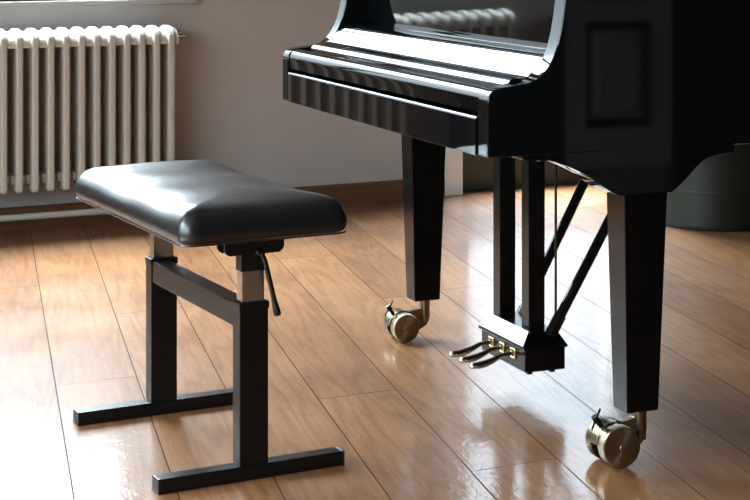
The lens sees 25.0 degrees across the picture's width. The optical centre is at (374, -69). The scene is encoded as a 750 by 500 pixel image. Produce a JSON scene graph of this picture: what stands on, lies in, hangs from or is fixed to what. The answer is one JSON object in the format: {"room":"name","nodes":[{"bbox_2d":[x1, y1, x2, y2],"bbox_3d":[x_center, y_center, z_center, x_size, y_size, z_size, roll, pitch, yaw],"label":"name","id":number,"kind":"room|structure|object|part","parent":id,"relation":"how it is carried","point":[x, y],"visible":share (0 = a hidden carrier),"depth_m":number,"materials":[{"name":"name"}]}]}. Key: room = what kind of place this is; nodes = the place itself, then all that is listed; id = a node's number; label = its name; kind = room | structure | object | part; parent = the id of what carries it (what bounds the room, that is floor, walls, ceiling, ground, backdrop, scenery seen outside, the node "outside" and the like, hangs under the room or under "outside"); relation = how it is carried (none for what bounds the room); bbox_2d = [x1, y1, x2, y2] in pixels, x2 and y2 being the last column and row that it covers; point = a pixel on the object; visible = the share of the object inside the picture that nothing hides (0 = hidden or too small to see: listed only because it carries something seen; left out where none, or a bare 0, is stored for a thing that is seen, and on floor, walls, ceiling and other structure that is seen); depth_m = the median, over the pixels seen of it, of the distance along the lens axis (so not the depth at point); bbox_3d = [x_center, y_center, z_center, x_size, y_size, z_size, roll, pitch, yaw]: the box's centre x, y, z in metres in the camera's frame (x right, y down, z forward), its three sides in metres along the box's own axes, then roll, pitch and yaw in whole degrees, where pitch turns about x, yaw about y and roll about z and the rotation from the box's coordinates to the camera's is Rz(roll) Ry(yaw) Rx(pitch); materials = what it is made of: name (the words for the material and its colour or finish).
{"room":"music room","nodes":[
{"label":"music room","id":0,"kind":"room"},
{"bbox_2d":[0,0,402,207],"bbox_3d":[-0.179,-0.370,7.175,9.200,3.000,0.300,0,0,-26],"label":"wall","id":1,"kind":"structure","parent":0,"point":[231,110],"depth_m":6.84,"materials":[{"name":"beige paint"}]},
{"bbox_2d":[0,25,184,221],"bbox_3d":[-1.434,0.747,6.301,1.509,0.767,0.150,0,0,-26],"label":"radiator","id":2,"kind":"object","parent":1,"relation":"attached to","point":[80,100],"visible":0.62,"depth_m":6.41,"materials":[{"name":"beige metal"}]},
{"bbox_2d":[0,0,196,6],"bbox_3d":[-1.884,-0.723,6.232,2.550,2.014,0.128,0,0,-26],"label":"window","id":3,"kind":"structure","parent":1,"relation":"in","point":[3,3],"depth_m":6.53,"materials":[{"name":"paint"}]},
{"bbox_3d":[-1.913,-0.703,6.223,2.150,1.935,0.060,0,0,-26],"label":"frame","id":4,"kind":"part","parent":3,"relation":"part of","materials":[{"name":"paint"}]},
{"bbox_2d":[0,178,444,229],"bbox_3d":[-1.982,1.089,6.136,5.050,0.083,0.016,0,0,-26],"label":"baseboard","id":5,"kind":"structure","parent":1,"relation":"attached to","point":[390,190],"depth_m":6.93,"materials":[{"name":"brown wood"}]},
{"bbox_2d":[444,147,462,195],"bbox_3d":[0.777,0.013,7.477,1.085,2.235,0.062,0,0,-26],"label":"trim","id":6,"kind":"structure","parent":1,"relation":"attached to","point":[453,177],"depth_m":7.23,"materials":[{"name":"white paint"}]},
{"bbox_2d":[463,152,579,191],"bbox_3d":[0.755,0.055,7.523,0.907,2.150,0.099,0,0,-26],"label":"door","id":7,"kind":"structure","parent":1,"relation":"in","point":[477,170],"depth_m":7.40,"materials":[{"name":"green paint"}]},
{"bbox_2d":[0,183,749,499],"bbox_3d":[1.456,1.155,3.762,9.400,0.050,8.270,0,0,-26],"label":"floor","id":8,"kind":"structure","parent":0,"point":[410,420],"depth_m":4.33,"materials":[{"name":"brown wood"}]},
{"bbox_2d":[73,160,346,494],"bbox_3d":[-0.380,0.836,3.738,0.417,0.588,0.730,0,0,-27],"label":"piano bench","id":9,"kind":"object","parent":8,"relation":"on","point":[188,203],"visible":1,"depth_m":3.50,"materials":[{"name":"black leather"}]},
{"bbox_3d":[-0.502,0.931,3.974,0.067,0.336,0.043,0,0,-27],"label":"post","id":10,"kind":"part","parent":9,"relation":"part of","materials":[{"name":"black metal"}]},
{"bbox_3d":[-0.502,0.708,3.974,0.051,0.135,0.029,0,0,-27],"label":"post","id":11,"kind":"part","parent":9,"relation":"part of","materials":[{"name":"silver metal"}]},
{"bbox_3d":[-0.380,0.583,3.738,0.376,0.082,0.730,0,0,-27],"label":"seat","id":12,"kind":"part","parent":9,"relation":"part of","materials":[{"name":"black leather"}]},
{"bbox_3d":[-0.258,0.931,3.501,0.067,0.336,0.043,0,0,-27],"label":"post","id":13,"kind":"part","parent":9,"relation":"part of","materials":[{"name":"black metal"}]},
{"bbox_3d":[-0.258,0.708,3.501,0.051,0.135,0.029,0,0,-27],"label":"post","id":14,"kind":"part","parent":9,"relation":"part of","materials":[{"name":"silver metal"}]},
{"bbox_3d":[-0.223,0.723,3.491,0.058,0.141,0.022,0,0,-15],"label":"lever","id":15,"kind":"part","parent":9,"relation":"part of","materials":[{"name":"black plastic"}]},
{"bbox_2d":[283,0,749,467],"bbox_3d":[0.830,0.602,4.358,1.818,1.056,1.325,0,0,-22],"label":"grand piano","id":16,"kind":"object","parent":8,"relation":"on","point":[629,98],"visible":1,"depth_m":3.61,"materials":[{"name":"black paint"}]},
{"bbox_3d":[0.135,0.773,4.676,0.105,0.486,0.080,0,0,-22],"label":"leg","id":17,"kind":"part","parent":16,"relation":"part of","materials":[{"name":"black paint"}]},
{"bbox_3d":[0.320,0.976,4.152,0.028,0.031,0.246,0,0,-22],"label":"plate","id":18,"kind":"part","parent":16,"relation":"part of","materials":[{"name":"metal"}]},
{"bbox_3d":[0.439,0.724,4.105,0.006,0.532,0.006,0,0,-22],"label":"pedal rod","id":19,"kind":"part","parent":16,"relation":"part of","materials":[{"name":"metal"}]},
{"bbox_3d":[0.557,0.773,3.597,0.105,0.486,0.080,0,0,-22],"label":"leg","id":20,"kind":"part","parent":16,"relation":"part of","materials":[{"name":"black paint"}]},
{"bbox_2d":[666,144,749,231],"bbox_3d":[1.325,0.870,6.600,0.496,0.520,0.496,0,0,0],"label":"bin","id":21,"kind":"object","parent":8,"relation":"on","point":[715,196],"visible":0.34,"depth_m":6.37,"materials":[{"name":"plastic"}]}
]}

